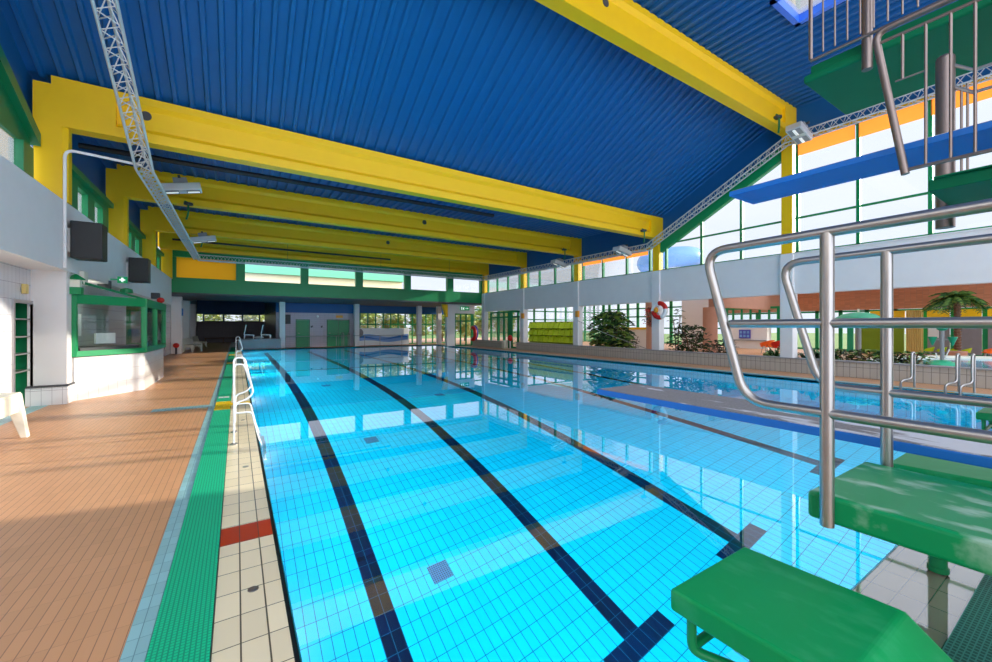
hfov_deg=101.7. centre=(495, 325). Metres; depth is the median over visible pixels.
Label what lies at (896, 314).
roller blind
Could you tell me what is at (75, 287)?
lantern
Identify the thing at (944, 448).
divider
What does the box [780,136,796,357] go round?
column
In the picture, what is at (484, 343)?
wall
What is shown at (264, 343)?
plinth
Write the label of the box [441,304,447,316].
brace
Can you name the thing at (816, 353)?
leafy plant
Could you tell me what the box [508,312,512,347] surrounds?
panel
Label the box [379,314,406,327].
tree
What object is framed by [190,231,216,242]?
floodlight
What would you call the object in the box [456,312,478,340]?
tree
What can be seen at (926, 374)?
wall
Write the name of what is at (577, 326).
column
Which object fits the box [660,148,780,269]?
window
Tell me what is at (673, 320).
potted shrub
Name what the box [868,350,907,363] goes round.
potted shrub
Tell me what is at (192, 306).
pillar
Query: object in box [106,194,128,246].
column
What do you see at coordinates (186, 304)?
pillar
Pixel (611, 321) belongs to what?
potted shrub
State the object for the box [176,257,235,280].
wall panel
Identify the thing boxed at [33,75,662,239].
roof beam
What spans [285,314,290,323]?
notice board
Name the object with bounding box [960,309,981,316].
roller blind
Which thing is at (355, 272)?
window
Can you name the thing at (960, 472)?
starting block
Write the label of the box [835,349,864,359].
potted shrub
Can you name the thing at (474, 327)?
lifebuoy
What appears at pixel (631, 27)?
roof beam
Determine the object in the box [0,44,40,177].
window
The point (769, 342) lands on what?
tub chair
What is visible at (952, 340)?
fountain
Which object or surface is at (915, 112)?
window
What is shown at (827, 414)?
handrail
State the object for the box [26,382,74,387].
trim
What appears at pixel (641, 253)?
roller blind
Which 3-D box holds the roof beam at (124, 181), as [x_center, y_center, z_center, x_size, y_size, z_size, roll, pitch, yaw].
[-3.462,-4.484,17.800,20.100,0.972,0.328,0,0,-33]
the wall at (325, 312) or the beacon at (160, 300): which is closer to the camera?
the beacon at (160, 300)
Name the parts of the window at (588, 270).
pane, blind rail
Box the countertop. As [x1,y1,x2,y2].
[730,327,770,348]
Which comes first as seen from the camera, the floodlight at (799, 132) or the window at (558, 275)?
the floodlight at (799, 132)
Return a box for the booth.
[71,281,165,400]
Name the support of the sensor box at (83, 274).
attached to the wall at (31, 214)
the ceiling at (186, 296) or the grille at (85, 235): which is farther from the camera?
the ceiling at (186, 296)
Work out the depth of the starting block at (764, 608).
1.25 m
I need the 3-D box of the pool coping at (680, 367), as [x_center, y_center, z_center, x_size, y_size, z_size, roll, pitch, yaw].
[-2.539,1.698,17.827,14.518,0.204,31.750,0,0,-33]
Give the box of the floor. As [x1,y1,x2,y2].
[0,337,991,661]
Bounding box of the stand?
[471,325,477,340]
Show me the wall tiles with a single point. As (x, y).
(94, 318)
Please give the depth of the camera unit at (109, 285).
10.80 m
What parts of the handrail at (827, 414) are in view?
post, rail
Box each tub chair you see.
[760,340,774,352]
[771,341,779,352]
[923,347,934,354]
[982,348,991,355]
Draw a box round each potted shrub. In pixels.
[584,309,638,347]
[630,335,638,347]
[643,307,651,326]
[666,325,712,351]
[667,309,685,350]
[706,339,737,353]
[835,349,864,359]
[847,349,879,361]
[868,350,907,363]
[893,351,936,364]
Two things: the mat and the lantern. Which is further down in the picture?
the mat
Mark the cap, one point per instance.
(253, 588)
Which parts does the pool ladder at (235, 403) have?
handrail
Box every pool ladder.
[230,357,261,444]
[236,337,245,366]
[899,351,915,389]
[944,353,975,395]
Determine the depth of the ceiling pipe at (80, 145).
11.85 m
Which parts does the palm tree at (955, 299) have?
planter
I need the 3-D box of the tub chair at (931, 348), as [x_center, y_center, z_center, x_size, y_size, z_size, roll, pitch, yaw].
[23.416,1.360,21.836,0.506,0.488,0.448,0,0,-33]
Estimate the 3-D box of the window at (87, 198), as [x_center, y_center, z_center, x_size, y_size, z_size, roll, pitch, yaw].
[-10.465,-3.110,10.216,0.260,1.220,4.800,0,0,-33]
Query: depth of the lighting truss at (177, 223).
7.96 m
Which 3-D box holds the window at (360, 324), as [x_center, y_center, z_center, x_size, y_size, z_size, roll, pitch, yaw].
[-8.083,0.225,35.925,9.300,2.770,0.100,0,0,-33]
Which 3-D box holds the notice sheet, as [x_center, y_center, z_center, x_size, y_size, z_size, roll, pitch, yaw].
[24.544,0.250,22.642,0.090,0.800,0.400,0,0,-33]
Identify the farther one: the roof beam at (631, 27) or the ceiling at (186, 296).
the ceiling at (186, 296)
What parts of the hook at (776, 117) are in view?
rod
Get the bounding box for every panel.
[359,328,408,345]
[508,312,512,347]
[619,327,645,348]
[927,328,949,353]
[958,328,981,354]
[988,328,991,355]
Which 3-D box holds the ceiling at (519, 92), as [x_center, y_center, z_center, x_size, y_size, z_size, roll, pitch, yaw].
[-3.462,-6.310,17.800,20.400,2.740,21.100,0,0,-33]
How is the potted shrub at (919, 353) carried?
on the floor
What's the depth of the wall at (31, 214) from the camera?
8.08 m
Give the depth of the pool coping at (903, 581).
2.47 m
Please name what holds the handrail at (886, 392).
attached to the platform at (947, 520)
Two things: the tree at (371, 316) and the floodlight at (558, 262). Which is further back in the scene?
the tree at (371, 316)
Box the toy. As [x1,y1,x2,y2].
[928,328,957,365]
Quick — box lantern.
[69,274,85,294]
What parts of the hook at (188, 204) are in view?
rod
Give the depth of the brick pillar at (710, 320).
23.99 m
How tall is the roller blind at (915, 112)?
0.460 m
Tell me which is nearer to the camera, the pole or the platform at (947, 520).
the platform at (947, 520)
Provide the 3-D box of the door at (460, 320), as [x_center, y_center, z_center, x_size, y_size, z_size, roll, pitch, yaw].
[-2.648,0.300,32.640,1.600,2.620,0.100,0,0,-33]
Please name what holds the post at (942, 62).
attached to the platform at (974, 184)
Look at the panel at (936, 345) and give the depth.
22.51 m
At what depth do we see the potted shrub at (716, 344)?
17.14 m
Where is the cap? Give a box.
[247,586,258,592]
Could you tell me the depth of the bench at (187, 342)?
25.02 m
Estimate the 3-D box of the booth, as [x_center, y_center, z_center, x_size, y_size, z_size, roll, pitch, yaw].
[-9.986,0.290,11.058,1.105,2.620,5.310,0,0,-33]
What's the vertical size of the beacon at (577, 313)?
0.350 m
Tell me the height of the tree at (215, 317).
4.574 m
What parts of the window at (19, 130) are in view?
pane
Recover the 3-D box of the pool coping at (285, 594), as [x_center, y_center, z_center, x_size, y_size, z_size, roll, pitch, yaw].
[-8.540,1.723,13.769,0.034,0.154,31.400,0,0,-33]
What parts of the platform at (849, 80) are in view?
rail post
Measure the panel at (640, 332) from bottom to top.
1.500 m
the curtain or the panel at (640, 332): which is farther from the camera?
the panel at (640, 332)
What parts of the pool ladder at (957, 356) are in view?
handrail, handrail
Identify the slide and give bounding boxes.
[629,246,699,273]
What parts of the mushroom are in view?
stem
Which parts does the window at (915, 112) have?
blind rail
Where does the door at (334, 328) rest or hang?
in the wall at (325, 312)
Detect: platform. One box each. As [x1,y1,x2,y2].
[804,0,991,114]
[808,462,991,575]
[928,164,991,205]
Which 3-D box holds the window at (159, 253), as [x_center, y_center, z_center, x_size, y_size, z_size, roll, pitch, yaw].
[-16.001,-3.110,18.843,0.260,1.220,4.600,0,0,-33]
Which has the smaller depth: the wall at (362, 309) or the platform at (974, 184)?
the platform at (974, 184)
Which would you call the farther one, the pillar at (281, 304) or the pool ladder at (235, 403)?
the pillar at (281, 304)
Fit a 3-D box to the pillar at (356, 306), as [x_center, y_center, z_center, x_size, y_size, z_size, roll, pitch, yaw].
[-10.958,-0.060,31.703,0.360,3.320,0.400,0,0,-33]
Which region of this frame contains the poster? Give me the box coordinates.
[739,330,750,337]
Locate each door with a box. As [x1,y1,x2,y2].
[11,298,32,405]
[296,319,309,346]
[327,320,348,346]
[847,328,853,350]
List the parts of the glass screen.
shelf rail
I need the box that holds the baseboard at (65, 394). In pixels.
[25,384,73,406]
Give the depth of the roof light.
10.55 m
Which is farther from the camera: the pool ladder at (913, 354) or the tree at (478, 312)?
the tree at (478, 312)
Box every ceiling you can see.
[0,0,768,252]
[172,292,481,306]
[633,0,957,108]
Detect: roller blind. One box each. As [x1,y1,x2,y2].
[583,251,647,265]
[798,80,991,155]
[870,311,904,317]
[927,310,949,316]
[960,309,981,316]
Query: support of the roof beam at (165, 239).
attached to the ceiling at (519, 92)
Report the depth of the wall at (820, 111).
16.54 m
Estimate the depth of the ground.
60.37 m
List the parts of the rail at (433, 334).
rail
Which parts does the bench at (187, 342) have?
panel, backrest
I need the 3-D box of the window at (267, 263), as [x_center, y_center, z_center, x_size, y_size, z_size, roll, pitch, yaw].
[-13.224,-3.125,24.023,2.910,1.150,0.140,0,0,-33]
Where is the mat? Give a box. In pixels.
[942,574,991,661]
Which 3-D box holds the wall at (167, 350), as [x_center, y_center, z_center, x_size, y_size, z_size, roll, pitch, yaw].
[-23.154,-0.500,29.877,0.300,4.200,20.700,0,0,-33]
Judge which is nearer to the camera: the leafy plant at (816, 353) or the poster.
the leafy plant at (816, 353)
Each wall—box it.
[0,8,157,246]
[0,154,171,388]
[164,300,196,355]
[172,250,482,302]
[197,300,264,342]
[265,302,353,347]
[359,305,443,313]
[445,304,474,345]
[473,339,501,347]
[484,227,991,311]
[487,66,991,277]
[516,342,991,388]
[682,299,708,348]
[709,295,779,311]
[728,283,991,312]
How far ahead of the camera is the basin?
10.86 m
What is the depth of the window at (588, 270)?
21.40 m
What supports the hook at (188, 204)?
attached to the roof beam at (124, 181)
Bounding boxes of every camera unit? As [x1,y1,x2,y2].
[97,281,111,288]
[151,293,159,298]
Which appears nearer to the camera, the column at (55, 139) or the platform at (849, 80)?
the platform at (849, 80)
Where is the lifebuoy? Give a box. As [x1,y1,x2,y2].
[651,301,667,319]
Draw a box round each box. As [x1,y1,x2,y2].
[21,284,28,293]
[79,271,87,285]
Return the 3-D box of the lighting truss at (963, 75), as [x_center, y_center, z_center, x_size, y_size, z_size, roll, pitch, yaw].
[6.577,-5.018,19.192,0.352,3.087,27.619,0,0,-33]
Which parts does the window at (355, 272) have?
sill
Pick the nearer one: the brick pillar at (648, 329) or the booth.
the booth
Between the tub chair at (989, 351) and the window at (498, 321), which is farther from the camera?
the window at (498, 321)
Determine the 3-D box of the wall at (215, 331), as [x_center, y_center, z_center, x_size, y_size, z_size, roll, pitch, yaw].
[-26.180,-0.450,40.055,5.920,4.100,0.300,0,0,-33]
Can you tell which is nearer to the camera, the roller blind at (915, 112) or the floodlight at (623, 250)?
the roller blind at (915, 112)
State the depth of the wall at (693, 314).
28.26 m
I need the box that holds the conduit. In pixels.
[63,150,141,267]
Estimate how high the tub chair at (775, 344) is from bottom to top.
0.840 m
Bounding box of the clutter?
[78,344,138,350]
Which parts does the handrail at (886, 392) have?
post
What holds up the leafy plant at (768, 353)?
on the floor
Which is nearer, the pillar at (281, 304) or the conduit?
the conduit
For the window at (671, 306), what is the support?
in the wall at (917, 297)
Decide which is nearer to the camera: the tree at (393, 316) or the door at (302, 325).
the door at (302, 325)
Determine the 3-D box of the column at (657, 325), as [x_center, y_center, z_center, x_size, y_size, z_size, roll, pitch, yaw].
[7.477,-1.200,18.640,0.380,5.600,0.400,0,0,-33]
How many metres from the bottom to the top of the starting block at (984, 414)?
0.716 m
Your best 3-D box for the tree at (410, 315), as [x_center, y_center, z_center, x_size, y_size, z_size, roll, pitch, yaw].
[-7.716,-0.396,40.433,3.019,4.247,3.040,0,0,-33]
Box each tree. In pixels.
[197,314,234,320]
[235,315,264,321]
[361,313,381,327]
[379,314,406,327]
[406,314,433,335]
[429,315,444,340]
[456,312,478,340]
[474,305,492,335]
[921,290,991,355]
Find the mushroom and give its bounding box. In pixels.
[836,309,879,357]
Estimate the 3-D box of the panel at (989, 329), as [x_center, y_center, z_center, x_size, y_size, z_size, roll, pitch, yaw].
[25.927,0.695,20.654,0.050,1.690,0.960,0,0,-33]
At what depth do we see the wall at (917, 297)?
24.00 m
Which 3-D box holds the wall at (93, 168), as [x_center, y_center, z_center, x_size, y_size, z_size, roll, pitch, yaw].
[-10.002,-5.675,9.087,0.100,3.950,28.100,0,0,-33]
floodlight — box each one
[161,175,201,193]
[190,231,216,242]
[550,258,566,267]
[612,244,631,256]
[785,121,812,144]
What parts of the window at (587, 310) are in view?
pane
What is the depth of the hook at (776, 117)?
13.16 m
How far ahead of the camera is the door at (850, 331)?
25.40 m
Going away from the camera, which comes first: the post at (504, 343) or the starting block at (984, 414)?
the starting block at (984, 414)
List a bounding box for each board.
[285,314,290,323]
[861,328,904,352]
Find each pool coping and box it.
[210,350,294,661]
[241,351,299,661]
[254,344,991,397]
[853,545,983,648]
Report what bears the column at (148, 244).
on the wall at (31, 214)
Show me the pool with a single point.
(981, 361)
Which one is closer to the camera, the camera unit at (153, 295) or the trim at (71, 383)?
the trim at (71, 383)
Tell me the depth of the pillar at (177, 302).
23.27 m
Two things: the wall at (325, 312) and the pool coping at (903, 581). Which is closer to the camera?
the pool coping at (903, 581)
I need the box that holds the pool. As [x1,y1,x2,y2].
[866,355,991,367]
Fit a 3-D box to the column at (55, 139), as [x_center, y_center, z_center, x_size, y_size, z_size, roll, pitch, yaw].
[-8.905,-3.250,8.128,0.470,1.500,0.340,0,0,-33]
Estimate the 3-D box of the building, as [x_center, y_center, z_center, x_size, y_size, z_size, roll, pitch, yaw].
[-18.553,-3.885,39.187,17.700,2.530,6.600,0,0,-33]
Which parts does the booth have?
sill, pane, pane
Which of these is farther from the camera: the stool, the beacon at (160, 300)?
the stool
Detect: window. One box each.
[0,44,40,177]
[71,163,113,232]
[129,219,145,256]
[156,246,163,269]
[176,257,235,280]
[245,263,298,283]
[309,272,355,286]
[359,313,444,343]
[363,270,404,289]
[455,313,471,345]
[472,305,603,344]
[486,273,520,292]
[490,310,519,347]
[526,265,573,287]
[578,247,652,280]
[604,301,722,344]
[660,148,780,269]
[728,307,991,355]
[769,0,845,26]
[794,75,991,252]
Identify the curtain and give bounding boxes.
[906,310,922,351]
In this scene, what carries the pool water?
in the basin
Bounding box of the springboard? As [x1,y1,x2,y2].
[729,120,991,203]
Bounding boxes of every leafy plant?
[763,349,798,355]
[797,348,841,359]
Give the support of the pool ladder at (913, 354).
attached to the floor
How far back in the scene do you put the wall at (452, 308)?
32.01 m
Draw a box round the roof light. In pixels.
[120,288,132,292]
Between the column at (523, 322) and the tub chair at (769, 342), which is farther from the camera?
the column at (523, 322)
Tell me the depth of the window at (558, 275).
25.04 m
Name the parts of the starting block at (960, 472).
leg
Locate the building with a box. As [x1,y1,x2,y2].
[245,264,403,288]
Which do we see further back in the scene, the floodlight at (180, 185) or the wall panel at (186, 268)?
the wall panel at (186, 268)
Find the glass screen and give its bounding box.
[724,306,779,349]
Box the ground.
[409,331,905,350]
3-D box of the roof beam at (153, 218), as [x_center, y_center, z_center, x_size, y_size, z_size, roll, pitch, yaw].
[-6.243,-4.484,22.134,20.100,0.972,0.328,0,0,-33]
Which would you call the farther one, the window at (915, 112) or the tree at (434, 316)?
the tree at (434, 316)
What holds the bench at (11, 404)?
on the floor
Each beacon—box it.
[157,297,164,302]
[575,311,579,316]
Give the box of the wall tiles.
[0,261,132,392]
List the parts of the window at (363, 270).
sill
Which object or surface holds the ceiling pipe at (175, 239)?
hanging from the ceiling at (519, 92)
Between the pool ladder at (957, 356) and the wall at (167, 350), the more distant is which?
the wall at (167, 350)
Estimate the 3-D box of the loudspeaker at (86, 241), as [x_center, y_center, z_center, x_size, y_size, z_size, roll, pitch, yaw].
[-8.535,-1.760,8.430,0.540,0.760,0.432,0,0,-33]
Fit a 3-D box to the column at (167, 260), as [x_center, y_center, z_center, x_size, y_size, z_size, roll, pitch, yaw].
[-17.250,-3.250,21.131,0.470,1.500,0.340,0,0,-33]
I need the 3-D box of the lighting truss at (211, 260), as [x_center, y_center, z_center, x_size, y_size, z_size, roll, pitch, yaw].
[-8.385,-4.212,26.166,17.669,1.476,0.352,0,0,-33]
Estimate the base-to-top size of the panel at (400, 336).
1.420 m
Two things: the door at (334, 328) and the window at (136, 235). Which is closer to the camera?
the window at (136, 235)
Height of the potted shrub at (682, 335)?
1.682 m
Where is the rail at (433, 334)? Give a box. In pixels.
[285,334,436,348]
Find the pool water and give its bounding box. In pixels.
[242,345,991,661]
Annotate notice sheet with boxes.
[928,328,938,337]
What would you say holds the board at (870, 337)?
on the floor
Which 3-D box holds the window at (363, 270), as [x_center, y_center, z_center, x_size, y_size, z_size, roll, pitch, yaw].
[-7.636,-3.125,27.609,2.890,1.150,0.140,0,0,-33]
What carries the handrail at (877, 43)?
attached to the springboard
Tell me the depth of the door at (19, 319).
7.95 m
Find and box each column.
[33,121,71,204]
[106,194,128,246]
[140,229,155,266]
[160,249,172,278]
[482,275,487,339]
[520,267,527,341]
[573,255,582,344]
[652,239,663,349]
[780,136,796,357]
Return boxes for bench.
[0,392,29,437]
[183,338,201,351]
[191,336,206,346]
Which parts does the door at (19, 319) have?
panel, shelf, shelf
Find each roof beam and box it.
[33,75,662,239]
[106,164,581,255]
[140,206,526,266]
[159,232,488,274]
[535,0,795,136]
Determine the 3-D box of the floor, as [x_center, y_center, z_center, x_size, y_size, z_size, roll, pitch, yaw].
[0.988,1.698,25.586,36.700,0.203,54.000,0,0,-33]
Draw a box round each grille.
[72,222,99,257]
[129,258,146,280]
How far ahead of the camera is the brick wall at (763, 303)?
26.63 m
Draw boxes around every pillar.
[171,296,182,353]
[183,301,189,349]
[190,304,195,340]
[279,302,284,347]
[354,304,358,346]
[416,306,421,344]
[436,306,441,343]
[645,302,651,348]
[703,307,717,351]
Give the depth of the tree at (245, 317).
42.97 m
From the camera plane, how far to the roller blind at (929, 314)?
22.53 m
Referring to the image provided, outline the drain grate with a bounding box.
[145,347,234,661]
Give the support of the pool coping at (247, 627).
on the floor
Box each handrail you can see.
[705,198,991,528]
[781,233,991,466]
[808,0,938,62]
[873,0,991,175]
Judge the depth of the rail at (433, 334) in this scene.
31.26 m
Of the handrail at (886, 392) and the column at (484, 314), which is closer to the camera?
the handrail at (886, 392)
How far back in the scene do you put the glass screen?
28.62 m
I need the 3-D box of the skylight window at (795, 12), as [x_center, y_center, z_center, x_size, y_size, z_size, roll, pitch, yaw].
[7.644,-7.660,8.826,1.400,0.200,2.400,0,0,-33]
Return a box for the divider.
[597,384,991,468]
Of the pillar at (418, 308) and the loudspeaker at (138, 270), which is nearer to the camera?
the loudspeaker at (138, 270)
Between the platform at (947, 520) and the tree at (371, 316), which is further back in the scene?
the tree at (371, 316)
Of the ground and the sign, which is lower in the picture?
the ground
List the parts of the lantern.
lamp glass, lid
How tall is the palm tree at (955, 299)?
3.352 m
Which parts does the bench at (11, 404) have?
seat, leg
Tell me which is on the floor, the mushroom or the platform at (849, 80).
the mushroom
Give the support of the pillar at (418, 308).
on the floor
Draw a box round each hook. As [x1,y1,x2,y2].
[184,201,192,219]
[640,228,646,242]
[773,114,781,132]
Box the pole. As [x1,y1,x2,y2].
[577,320,646,348]
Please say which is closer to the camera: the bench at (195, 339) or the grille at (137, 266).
the grille at (137, 266)
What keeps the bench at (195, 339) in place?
on the floor
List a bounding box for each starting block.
[671,547,953,661]
[893,453,991,574]
[976,407,991,429]
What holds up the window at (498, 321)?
in the wall at (964, 265)
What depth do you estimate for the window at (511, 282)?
29.34 m
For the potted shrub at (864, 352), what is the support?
on the wall at (926, 374)
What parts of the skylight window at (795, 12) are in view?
skylight pane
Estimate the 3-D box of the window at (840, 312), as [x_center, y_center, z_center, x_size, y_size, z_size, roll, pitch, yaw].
[23.051,0.295,25.367,0.100,2.630,17.200,0,0,-33]
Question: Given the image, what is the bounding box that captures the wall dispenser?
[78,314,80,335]
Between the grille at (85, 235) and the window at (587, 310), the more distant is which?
the window at (587, 310)
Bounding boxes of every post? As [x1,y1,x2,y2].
[502,335,512,348]
[935,53,991,229]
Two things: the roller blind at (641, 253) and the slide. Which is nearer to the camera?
the roller blind at (641, 253)
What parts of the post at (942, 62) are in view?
post, rail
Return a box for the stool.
[173,343,178,353]
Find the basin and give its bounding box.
[242,345,991,661]
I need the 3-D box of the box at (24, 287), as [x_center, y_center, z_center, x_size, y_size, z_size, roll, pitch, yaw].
[-9.005,-0.710,7.719,0.060,0.180,0.120,0,0,-33]
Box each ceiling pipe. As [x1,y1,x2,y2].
[78,142,493,216]
[172,238,390,259]
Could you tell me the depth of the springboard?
3.37 m
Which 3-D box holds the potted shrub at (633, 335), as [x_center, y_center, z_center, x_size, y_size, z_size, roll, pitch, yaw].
[8.732,1.089,25.255,0.708,1.027,1.014,0,0,4]
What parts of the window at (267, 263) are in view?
sill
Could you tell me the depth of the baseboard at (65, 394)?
8.14 m
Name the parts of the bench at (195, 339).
backrest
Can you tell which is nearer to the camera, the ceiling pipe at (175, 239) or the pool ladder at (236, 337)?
the pool ladder at (236, 337)
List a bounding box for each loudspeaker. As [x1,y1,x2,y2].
[67,220,107,261]
[126,257,150,282]
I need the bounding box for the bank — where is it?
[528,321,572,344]
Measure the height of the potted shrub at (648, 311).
1.137 m
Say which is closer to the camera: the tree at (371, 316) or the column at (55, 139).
the column at (55, 139)
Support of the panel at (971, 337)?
attached to the window at (840, 312)
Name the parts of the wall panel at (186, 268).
sill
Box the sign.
[110,276,127,282]
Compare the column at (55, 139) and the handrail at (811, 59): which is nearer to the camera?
the handrail at (811, 59)
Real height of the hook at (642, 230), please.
0.634 m
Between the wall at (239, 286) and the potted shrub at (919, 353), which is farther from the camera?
the wall at (239, 286)
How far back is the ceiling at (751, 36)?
10.49 m
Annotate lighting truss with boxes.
[90,0,200,259]
[198,244,483,280]
[484,66,991,280]
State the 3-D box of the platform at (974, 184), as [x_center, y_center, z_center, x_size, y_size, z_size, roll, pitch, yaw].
[5.051,-1.183,2.498,0.880,0.265,3.150,0,0,-33]
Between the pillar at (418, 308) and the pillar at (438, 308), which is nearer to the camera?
the pillar at (418, 308)
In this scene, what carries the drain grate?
on the floor
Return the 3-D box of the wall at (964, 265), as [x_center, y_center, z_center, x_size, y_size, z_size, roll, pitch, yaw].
[8.882,-1.825,16.572,0.450,1.410,36.300,0,0,-33]
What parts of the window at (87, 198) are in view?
pane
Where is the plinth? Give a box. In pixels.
[238,338,280,349]
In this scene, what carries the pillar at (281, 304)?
on the floor

